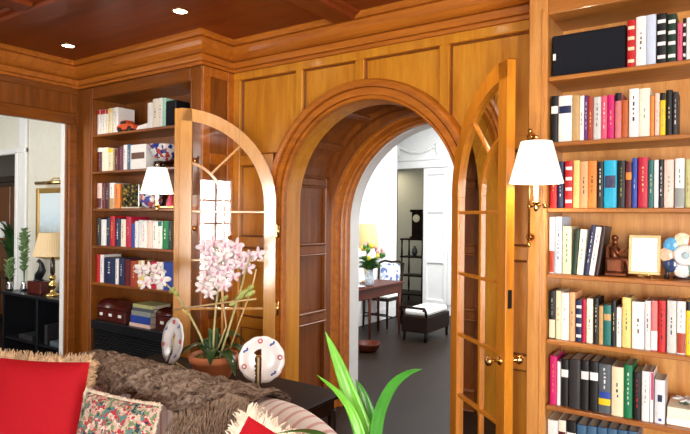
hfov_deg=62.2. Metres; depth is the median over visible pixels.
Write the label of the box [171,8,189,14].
recessed light
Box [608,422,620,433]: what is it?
book
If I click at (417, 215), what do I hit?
mantel clock
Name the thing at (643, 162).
book
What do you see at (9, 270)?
vase
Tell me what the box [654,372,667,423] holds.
book
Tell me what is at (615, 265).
figurine
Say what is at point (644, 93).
book
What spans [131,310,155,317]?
book
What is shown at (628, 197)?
book
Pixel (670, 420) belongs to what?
book
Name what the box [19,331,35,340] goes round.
book
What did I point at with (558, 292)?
book
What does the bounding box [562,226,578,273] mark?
book
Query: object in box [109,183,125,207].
book
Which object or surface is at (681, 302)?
book
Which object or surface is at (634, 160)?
book
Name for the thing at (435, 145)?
trim
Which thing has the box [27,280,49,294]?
box
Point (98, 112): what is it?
book
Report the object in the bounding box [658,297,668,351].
book
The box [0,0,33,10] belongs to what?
trim
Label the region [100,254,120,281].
book
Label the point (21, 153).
trim
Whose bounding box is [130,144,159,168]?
book
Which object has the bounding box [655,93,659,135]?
book
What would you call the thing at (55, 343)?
book
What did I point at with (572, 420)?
book
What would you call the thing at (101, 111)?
book
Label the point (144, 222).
book
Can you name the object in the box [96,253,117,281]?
book
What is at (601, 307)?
book
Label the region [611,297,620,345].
book
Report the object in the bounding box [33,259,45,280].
sculpture
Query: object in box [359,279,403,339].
table
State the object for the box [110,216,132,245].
book
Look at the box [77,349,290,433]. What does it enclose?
throw blanket
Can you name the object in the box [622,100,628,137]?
book
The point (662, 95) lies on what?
book
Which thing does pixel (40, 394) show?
throw pillow
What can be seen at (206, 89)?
bookcase
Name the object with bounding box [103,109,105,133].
book
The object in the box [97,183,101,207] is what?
book
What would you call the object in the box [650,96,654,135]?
book
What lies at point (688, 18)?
book
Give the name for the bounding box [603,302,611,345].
book
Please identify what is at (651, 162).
book
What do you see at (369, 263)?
flower vase
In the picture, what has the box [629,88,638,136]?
book
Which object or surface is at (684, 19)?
book
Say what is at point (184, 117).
door
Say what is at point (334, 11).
trim
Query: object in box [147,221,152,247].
book
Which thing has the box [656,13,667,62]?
book
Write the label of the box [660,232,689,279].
plate
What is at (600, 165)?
book
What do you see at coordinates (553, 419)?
book
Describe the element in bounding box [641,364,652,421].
book
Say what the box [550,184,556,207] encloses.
book
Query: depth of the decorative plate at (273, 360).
3.01 m
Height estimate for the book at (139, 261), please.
0.216 m
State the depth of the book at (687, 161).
2.57 m
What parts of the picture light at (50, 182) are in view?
lamp shade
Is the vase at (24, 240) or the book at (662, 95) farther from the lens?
the vase at (24, 240)
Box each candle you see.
[154,194,159,210]
[531,184,540,211]
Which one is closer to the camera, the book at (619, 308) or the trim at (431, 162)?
the book at (619, 308)
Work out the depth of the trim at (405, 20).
4.18 m
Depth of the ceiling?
3.99 m
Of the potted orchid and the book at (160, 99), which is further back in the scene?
the book at (160, 99)
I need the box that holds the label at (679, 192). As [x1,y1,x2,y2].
[675,188,683,206]
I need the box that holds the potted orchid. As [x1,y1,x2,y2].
[134,235,265,378]
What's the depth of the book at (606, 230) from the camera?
2.78 m
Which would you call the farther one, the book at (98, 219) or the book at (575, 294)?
the book at (98, 219)
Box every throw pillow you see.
[0,348,99,433]
[76,387,162,433]
[225,402,301,433]
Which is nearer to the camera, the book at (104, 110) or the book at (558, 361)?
the book at (558, 361)
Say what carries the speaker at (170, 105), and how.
on the bookcase at (206, 89)
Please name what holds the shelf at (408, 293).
attached to the etagere
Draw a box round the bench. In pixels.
[398,303,448,342]
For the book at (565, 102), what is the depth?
2.86 m
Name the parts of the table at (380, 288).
leg, leg, leg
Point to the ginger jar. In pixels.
(147, 200)
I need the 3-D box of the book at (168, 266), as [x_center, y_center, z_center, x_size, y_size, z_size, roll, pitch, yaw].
[-1.361,0.473,4.611,0.132,0.220,0.152,0,0,34]
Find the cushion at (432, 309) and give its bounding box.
[405,303,446,315]
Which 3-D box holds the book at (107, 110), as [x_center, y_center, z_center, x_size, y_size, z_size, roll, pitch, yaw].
[-2.052,-0.836,5.094,0.035,0.218,0.162,0,0,34]
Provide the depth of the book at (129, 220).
4.84 m
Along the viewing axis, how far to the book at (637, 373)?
2.68 m
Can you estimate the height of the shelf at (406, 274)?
0.030 m
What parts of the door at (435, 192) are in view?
panel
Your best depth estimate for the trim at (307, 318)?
4.61 m
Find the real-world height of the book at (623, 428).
0.267 m
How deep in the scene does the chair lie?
8.76 m
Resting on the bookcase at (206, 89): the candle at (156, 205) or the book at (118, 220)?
the book at (118, 220)
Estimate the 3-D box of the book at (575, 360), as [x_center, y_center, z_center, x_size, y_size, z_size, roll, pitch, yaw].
[1.183,0.825,2.900,0.053,0.241,0.175,0,0,34]
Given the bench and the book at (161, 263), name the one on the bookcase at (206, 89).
the book at (161, 263)
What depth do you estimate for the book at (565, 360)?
2.86 m
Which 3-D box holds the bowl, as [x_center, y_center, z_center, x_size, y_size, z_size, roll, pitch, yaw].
[-1.477,-0.520,4.690,0.260,0.132,0.260,0,0,34]
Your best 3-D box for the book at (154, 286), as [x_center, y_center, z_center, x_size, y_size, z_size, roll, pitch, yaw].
[-1.517,0.472,4.724,0.072,0.219,0.160,0,0,34]
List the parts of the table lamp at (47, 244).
lamp shade, stem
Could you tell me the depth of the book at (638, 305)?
2.67 m
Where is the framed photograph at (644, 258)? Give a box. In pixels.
[628,235,660,277]
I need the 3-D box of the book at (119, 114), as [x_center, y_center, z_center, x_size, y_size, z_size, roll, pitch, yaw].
[-1.944,-0.837,5.026,0.070,0.222,0.170,0,0,34]
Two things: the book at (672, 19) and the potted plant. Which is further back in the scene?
the book at (672, 19)
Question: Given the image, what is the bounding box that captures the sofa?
[93,385,336,433]
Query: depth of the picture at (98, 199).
5.08 m
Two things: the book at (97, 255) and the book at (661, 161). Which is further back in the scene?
the book at (97, 255)
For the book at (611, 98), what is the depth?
2.74 m
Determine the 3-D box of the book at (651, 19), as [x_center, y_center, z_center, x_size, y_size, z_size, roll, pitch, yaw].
[1.465,-0.820,2.720,0.039,0.235,0.171,0,0,34]
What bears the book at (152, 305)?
on the book at (134, 308)
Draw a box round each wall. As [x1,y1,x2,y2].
[0,81,111,356]
[0,116,60,290]
[0,154,14,176]
[116,34,528,433]
[328,109,414,387]
[349,124,431,391]
[358,150,391,314]
[395,158,396,315]
[397,128,450,315]
[397,169,423,290]
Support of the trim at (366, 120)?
attached to the panels
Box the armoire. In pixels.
[0,176,14,319]
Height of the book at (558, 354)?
0.243 m
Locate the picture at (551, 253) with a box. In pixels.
[549,251,553,271]
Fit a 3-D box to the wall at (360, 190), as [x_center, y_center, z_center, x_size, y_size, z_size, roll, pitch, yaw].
[0.777,-0.067,4.578,6.030,3.400,0.140,0,0,34]
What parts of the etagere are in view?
post, post, post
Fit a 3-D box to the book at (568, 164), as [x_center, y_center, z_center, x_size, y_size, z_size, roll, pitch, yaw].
[1.163,-0.162,2.923,0.040,0.235,0.176,0,0,34]
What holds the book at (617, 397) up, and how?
on the bookcase at (548, 19)
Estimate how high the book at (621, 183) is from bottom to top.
0.225 m
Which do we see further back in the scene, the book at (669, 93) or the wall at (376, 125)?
the wall at (376, 125)
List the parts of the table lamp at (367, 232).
lamp shade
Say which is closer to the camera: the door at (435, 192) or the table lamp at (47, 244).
the table lamp at (47, 244)
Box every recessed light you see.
[59,43,76,47]
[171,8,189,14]
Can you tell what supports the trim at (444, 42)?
attached to the wall at (269, 103)
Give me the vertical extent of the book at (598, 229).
0.238 m
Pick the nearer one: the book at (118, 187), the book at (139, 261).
the book at (139, 261)
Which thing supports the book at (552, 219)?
on the bookcase at (548, 19)
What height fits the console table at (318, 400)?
0.672 m
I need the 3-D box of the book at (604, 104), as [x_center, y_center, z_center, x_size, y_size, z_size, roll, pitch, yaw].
[1.291,-0.479,2.822,0.026,0.210,0.154,0,0,34]
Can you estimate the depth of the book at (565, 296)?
2.86 m
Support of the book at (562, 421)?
on the bookcase at (548, 19)
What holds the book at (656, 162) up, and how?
on the bookcase at (548, 19)
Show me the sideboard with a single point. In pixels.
(22, 311)
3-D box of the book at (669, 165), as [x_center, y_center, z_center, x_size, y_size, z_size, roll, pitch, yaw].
[1.516,-0.151,2.668,0.039,0.218,0.151,0,0,34]
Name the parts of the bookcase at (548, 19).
panel, rail, shelf, shelf, shelf, shelf, shelf, panel, shelf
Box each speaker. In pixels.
[166,100,189,125]
[552,25,626,76]
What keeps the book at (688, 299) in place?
on the bookcase at (548, 19)
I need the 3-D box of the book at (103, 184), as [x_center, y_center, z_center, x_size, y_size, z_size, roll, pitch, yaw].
[-2.086,-0.187,5.114,0.051,0.223,0.163,0,0,34]
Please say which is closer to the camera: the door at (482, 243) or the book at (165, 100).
the door at (482, 243)
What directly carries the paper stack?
on the bookcase at (206, 89)
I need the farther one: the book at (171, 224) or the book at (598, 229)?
the book at (171, 224)
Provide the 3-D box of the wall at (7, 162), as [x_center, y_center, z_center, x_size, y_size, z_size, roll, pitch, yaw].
[-8.121,0.073,9.333,0.100,2.970,7.600,0,0,34]
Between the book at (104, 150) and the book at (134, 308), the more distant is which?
the book at (104, 150)
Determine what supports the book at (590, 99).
on the bookcase at (548, 19)
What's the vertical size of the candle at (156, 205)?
0.125 m
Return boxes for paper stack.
[136,123,147,129]
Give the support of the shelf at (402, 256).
attached to the etagere
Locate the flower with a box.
[672,395,689,404]
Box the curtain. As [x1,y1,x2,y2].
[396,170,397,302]
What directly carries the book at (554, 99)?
on the bookcase at (548, 19)
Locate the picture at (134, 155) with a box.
[131,152,143,158]
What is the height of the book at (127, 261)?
0.220 m
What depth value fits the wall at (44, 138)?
6.49 m
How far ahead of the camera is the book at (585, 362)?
2.80 m
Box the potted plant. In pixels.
[276,332,421,433]
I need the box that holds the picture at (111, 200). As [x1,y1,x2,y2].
[109,198,113,207]
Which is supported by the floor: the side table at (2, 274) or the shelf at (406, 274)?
the side table at (2, 274)
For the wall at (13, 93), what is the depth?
5.10 m
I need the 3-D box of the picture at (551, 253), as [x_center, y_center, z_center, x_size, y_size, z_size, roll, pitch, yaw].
[1.046,0.225,2.897,0.024,0.108,0.003,0,0,34]
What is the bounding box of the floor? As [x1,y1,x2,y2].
[0,289,450,433]
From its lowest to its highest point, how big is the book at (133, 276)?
0.211 m
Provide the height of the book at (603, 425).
0.261 m
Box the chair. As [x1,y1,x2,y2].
[362,260,404,328]
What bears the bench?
on the floor
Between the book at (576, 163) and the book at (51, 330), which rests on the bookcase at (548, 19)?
the book at (576, 163)
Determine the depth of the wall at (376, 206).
9.04 m
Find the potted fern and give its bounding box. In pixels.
[0,221,13,274]
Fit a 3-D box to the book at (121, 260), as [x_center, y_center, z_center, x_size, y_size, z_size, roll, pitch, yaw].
[-1.870,0.466,4.963,0.075,0.226,0.164,0,0,34]
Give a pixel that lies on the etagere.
(402, 256)
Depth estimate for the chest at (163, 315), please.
4.60 m
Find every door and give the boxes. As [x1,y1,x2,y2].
[172,108,279,357]
[422,167,447,310]
[450,58,522,433]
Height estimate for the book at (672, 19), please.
0.223 m
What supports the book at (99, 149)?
on the bookcase at (206, 89)
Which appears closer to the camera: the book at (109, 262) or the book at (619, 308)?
the book at (619, 308)
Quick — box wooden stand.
[153,161,173,166]
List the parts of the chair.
leg, seat frame, leg, seat, frame, leg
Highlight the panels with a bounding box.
[299,104,390,385]
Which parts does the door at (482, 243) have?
glass pane, handle, lock plate, handle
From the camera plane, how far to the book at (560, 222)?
2.88 m
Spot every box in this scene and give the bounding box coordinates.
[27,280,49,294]
[121,184,143,207]
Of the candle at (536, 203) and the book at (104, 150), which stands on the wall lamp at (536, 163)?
the candle at (536, 203)
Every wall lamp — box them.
[140,158,195,230]
[509,129,563,246]
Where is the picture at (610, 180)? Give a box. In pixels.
[605,175,615,187]
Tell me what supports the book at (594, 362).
on the bookcase at (548, 19)
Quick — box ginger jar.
[140,193,162,207]
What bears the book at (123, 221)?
on the bookcase at (206, 89)
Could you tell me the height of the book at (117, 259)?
0.218 m
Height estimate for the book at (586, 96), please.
0.223 m
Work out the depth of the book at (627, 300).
2.70 m
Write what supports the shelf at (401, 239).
attached to the etagere
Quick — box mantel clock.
[410,210,422,238]
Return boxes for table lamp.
[0,222,6,272]
[32,232,59,296]
[359,224,378,281]
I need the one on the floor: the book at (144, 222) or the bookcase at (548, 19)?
the bookcase at (548, 19)
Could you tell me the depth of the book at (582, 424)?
2.82 m
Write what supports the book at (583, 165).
on the bookcase at (548, 19)
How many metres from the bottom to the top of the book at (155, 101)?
0.238 m
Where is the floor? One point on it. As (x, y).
(420, 404)
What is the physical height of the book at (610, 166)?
0.228 m
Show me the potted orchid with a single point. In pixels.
(213, 358)
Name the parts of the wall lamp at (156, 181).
lamp shade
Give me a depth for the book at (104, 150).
5.03 m
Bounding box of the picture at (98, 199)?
[97,198,100,207]
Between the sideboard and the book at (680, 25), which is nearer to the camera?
the book at (680, 25)
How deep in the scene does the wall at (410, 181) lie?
13.01 m
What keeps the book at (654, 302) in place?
on the bookcase at (548, 19)
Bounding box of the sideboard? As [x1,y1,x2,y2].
[0,289,58,356]
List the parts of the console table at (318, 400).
leg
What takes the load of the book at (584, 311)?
on the bookcase at (548, 19)
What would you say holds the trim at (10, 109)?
attached to the wall at (13, 93)
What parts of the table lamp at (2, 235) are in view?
lamp shade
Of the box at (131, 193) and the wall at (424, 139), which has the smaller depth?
the box at (131, 193)
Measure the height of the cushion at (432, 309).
0.089 m
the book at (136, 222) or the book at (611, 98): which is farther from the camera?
the book at (136, 222)
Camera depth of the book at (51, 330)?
5.75 m
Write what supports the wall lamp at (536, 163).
attached to the bookcase at (548, 19)
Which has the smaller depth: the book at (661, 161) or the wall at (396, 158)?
the book at (661, 161)
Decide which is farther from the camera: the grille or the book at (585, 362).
the grille
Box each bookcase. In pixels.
[77,65,233,358]
[526,0,689,433]
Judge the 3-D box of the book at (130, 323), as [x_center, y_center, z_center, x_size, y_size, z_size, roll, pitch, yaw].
[-1.651,0.900,4.820,0.275,0.029,0.182,0,0,34]
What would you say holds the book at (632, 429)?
on the bookcase at (548, 19)
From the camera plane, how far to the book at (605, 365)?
2.76 m
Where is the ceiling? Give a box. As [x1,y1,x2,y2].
[0,0,402,60]
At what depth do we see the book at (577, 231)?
2.83 m
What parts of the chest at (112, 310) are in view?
lid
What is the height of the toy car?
0.098 m
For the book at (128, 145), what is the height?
0.218 m
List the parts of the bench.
seat frame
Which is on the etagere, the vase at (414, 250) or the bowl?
the vase at (414, 250)
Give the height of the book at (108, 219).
0.244 m
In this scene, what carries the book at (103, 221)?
on the bookcase at (206, 89)
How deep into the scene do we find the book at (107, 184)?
5.01 m
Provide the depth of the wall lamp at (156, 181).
4.14 m
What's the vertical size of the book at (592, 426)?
0.257 m
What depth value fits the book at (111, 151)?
4.99 m
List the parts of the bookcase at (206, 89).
panel, shelf, slatted panel, shelf, shelf, shelf, shelf, shelf, rail, panel, panel, frame, panel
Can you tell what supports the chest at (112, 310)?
on the bookcase at (206, 89)
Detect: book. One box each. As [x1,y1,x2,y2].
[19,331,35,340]
[44,323,58,344]
[50,339,58,347]
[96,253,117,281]
[97,110,99,133]
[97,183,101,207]
[97,218,106,244]
[98,147,102,170]
[100,110,102,133]
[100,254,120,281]
[101,219,106,245]
[102,147,117,170]
[102,183,105,207]
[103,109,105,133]
[104,257,125,283]
[105,109,108,132]
[106,183,109,207]
[107,218,109,245]
[108,148,115,170]
[109,108,112,132]
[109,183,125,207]
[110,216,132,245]
[113,107,134,131]
[114,184,122,207]
[115,149,118,169]
[115,218,125,245]
[115,258,118,283]
[119,146,123,169]
[119,257,139,284]
[121,219,125,246]
[123,145,126,169]
[125,258,144,284]
[126,217,148,246]
[127,144,133,169]
[129,322,155,328]
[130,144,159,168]
[130,260,138,285]
[131,223,134,246]
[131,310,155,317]
[131,315,155,324]
[132,307,159,312]
[133,301,169,309]
[135,221,138,246]
[138,220,141,247]
[138,260,155,286]
[142,220,156,247]
[147,102,152,127]
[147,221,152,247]
[151,260,166,288]
[153,99,158,126]
[153,221,157,247]
[156,261,171,289]
[158,221,162,248]
[159,98,162,126]
[162,98,173,125]
[162,221,173,248]
[163,261,172,289]
[169,222,173,248]
[548,411,562,433]
[549,217,554,272]
[549,288,558,338]
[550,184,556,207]
[550,349,564,404]
[551,96,558,141]
[555,217,570,273]
[556,287,568,338]
[557,161,564,207]
[557,356,563,405]
[558,95,571,141]
[558,413,570,433]
[561,289,572,339]
[561,353,573,406]
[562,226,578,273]
[565,161,572,207]
[566,414,582,433]
[569,289,582,340]
[569,352,587,408]
[571,229,580,274]
[572,95,579,140]
[573,160,582,207]
[575,296,583,341]
[577,229,590,274]
[577,416,591,433]
[579,96,584,140]
[580,161,587,207]
[581,353,595,410]
[582,296,589,342]
[584,95,588,139]
[584,225,602,274]
[586,295,595,342]
[587,418,600,433]
[588,97,593,139]
[588,161,597,207]
[589,227,601,275]
[589,354,604,411]
[593,97,601,139]
[593,294,603,343]
[595,226,611,275]
[597,162,603,207]
[597,420,610,433]
[598,356,616,413]
[599,303,603,344]
[601,96,607,138]
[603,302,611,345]
[604,160,617,207]
[607,95,614,138]
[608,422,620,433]
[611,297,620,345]
[611,359,625,416]
[615,92,626,137]
[616,304,621,346]
[617,160,626,207]
[618,424,629,433]
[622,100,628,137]
[622,294,635,347]
[624,357,636,417]
[625,162,631,207]
[627,20,635,66]
[628,425,642,433]
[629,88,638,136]
[632,158,637,207]
[632,298,644,349]
[633,365,643,419]
[636,16,646,65]
[638,157,650,207]
[639,88,653,136]
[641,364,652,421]
[645,297,652,350]
[646,14,656,64]
[648,160,653,207]
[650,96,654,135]
[650,364,656,421]
[651,297,660,350]
[654,160,658,207]
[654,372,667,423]
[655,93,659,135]
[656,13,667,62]
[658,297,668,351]
[659,159,663,207]
[660,92,665,134]
[664,160,674,207]
[666,90,672,134]
[667,13,678,61]
[667,296,678,352]
[667,396,689,419]
[667,416,689,427]
[672,91,679,134]
[675,158,684,207]
[677,23,682,60]
[677,297,687,354]
[683,18,686,59]
[685,159,689,207]
[686,17,689,59]
[686,297,689,354]
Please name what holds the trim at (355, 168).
attached to the wall at (376, 125)
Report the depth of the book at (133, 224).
4.80 m
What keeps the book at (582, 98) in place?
on the bookcase at (548, 19)
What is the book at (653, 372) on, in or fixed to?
on the bookcase at (548, 19)
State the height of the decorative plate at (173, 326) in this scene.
0.339 m
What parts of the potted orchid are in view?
stem, pot, stem, stem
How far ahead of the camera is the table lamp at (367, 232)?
7.78 m
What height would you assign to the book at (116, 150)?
0.186 m
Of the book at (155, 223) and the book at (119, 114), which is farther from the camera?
the book at (119, 114)
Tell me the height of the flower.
0.038 m
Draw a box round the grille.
[166,100,174,125]
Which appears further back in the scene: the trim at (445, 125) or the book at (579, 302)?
the trim at (445, 125)
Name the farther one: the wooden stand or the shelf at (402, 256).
the shelf at (402, 256)
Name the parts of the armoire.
door, cornice, door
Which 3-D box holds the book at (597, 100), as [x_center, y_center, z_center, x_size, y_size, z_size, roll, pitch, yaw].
[1.266,-0.478,2.841,0.035,0.209,0.155,0,0,34]
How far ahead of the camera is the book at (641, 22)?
2.67 m
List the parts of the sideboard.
panel, panel, panel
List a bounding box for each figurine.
[165,194,173,206]
[604,235,628,276]
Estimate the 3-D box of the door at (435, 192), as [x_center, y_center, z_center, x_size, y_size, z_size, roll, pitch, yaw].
[1.546,0.399,9.752,0.455,2.475,0.055,0,0,34]
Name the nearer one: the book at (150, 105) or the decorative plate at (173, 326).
the decorative plate at (173, 326)
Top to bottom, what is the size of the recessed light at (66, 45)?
0.005 m
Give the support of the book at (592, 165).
on the bookcase at (548, 19)
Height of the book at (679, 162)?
0.223 m
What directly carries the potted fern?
on the side table at (2, 274)
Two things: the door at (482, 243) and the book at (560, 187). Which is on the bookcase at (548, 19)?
the book at (560, 187)
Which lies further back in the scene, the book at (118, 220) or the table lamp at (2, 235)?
the table lamp at (2, 235)
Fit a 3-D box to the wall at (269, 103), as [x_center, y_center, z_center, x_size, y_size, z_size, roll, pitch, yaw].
[0.984,0.148,3.411,7.680,2.970,0.162,0,0,34]
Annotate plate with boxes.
[161,317,186,369]
[238,336,284,384]
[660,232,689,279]
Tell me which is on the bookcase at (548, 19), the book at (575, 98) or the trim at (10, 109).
the book at (575, 98)
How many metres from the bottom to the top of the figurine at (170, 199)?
0.149 m
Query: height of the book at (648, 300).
0.229 m
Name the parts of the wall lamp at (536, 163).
wall plate, wall plate, lamp shade, arm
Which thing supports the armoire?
on the floor
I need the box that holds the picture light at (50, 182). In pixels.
[34,177,60,184]
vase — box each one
[3,257,16,290]
[18,228,30,290]
[359,241,385,285]
[412,246,417,255]
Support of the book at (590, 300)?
on the bookcase at (548, 19)
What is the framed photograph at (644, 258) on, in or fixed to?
on the bookcase at (548, 19)
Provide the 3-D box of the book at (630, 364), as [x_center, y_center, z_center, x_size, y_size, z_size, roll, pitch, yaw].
[1.382,0.822,2.769,0.036,0.250,0.175,0,0,34]
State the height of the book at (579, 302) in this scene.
0.205 m
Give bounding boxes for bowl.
[148,143,173,160]
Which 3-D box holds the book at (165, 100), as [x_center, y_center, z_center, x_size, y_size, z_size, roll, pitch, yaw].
[-1.405,-0.838,4.666,0.041,0.233,0.178,0,0,34]
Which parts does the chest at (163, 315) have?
lid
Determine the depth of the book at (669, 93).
2.61 m
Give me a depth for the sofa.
2.42 m
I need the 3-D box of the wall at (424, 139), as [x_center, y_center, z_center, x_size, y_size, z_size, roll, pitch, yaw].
[3.202,-0.040,8.684,6.600,3.400,0.120,0,0,34]
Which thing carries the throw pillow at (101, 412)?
on the sofa
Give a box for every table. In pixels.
[0,270,13,304]
[142,354,338,431]
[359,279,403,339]
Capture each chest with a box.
[97,298,138,323]
[155,307,172,330]
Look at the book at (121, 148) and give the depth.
4.90 m
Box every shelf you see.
[5,331,58,350]
[400,238,422,240]
[400,255,422,258]
[400,273,422,277]
[401,291,422,296]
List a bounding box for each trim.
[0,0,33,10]
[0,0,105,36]
[0,0,528,89]
[0,74,76,355]
[0,115,28,289]
[231,19,528,370]
[271,78,461,378]
[288,0,359,22]
[299,175,327,327]
[316,105,407,387]
[330,113,428,407]
[358,145,453,326]
[397,143,438,156]
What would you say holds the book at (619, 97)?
on the bookcase at (548, 19)
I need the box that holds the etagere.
[400,238,422,303]
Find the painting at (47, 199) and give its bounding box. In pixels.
[35,187,60,259]
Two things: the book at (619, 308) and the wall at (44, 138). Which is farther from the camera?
the wall at (44, 138)
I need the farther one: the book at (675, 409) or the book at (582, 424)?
the book at (582, 424)
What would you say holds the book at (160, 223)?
on the bookcase at (206, 89)
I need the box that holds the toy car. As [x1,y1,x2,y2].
[117,120,138,131]
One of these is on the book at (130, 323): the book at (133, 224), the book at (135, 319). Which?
the book at (135, 319)
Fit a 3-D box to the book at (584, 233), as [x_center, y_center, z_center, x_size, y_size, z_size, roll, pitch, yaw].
[1.206,0.173,2.877,0.048,0.226,0.156,0,0,34]
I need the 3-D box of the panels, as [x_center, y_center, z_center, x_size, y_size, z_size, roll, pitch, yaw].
[0.360,0.329,4.205,1.900,2.600,0.460,0,0,34]
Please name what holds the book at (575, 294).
on the bookcase at (548, 19)
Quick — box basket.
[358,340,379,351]
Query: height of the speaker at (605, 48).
0.212 m
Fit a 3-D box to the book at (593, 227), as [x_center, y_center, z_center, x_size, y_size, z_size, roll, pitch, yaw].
[1.242,0.163,2.865,0.056,0.247,0.173,0,0,34]
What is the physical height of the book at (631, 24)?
0.224 m
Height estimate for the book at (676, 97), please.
0.197 m
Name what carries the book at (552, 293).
on the bookcase at (548, 19)
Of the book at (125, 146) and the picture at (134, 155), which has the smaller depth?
the picture at (134, 155)
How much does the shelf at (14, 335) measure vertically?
0.020 m
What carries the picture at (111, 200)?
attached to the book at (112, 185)
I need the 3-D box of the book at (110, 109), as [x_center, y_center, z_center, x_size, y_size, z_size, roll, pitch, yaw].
[-2.009,-0.838,5.059,0.054,0.223,0.154,0,0,34]
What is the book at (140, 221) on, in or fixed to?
on the bookcase at (206, 89)
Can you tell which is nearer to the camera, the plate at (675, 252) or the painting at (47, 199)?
the plate at (675, 252)
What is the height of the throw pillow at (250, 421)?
0.685 m

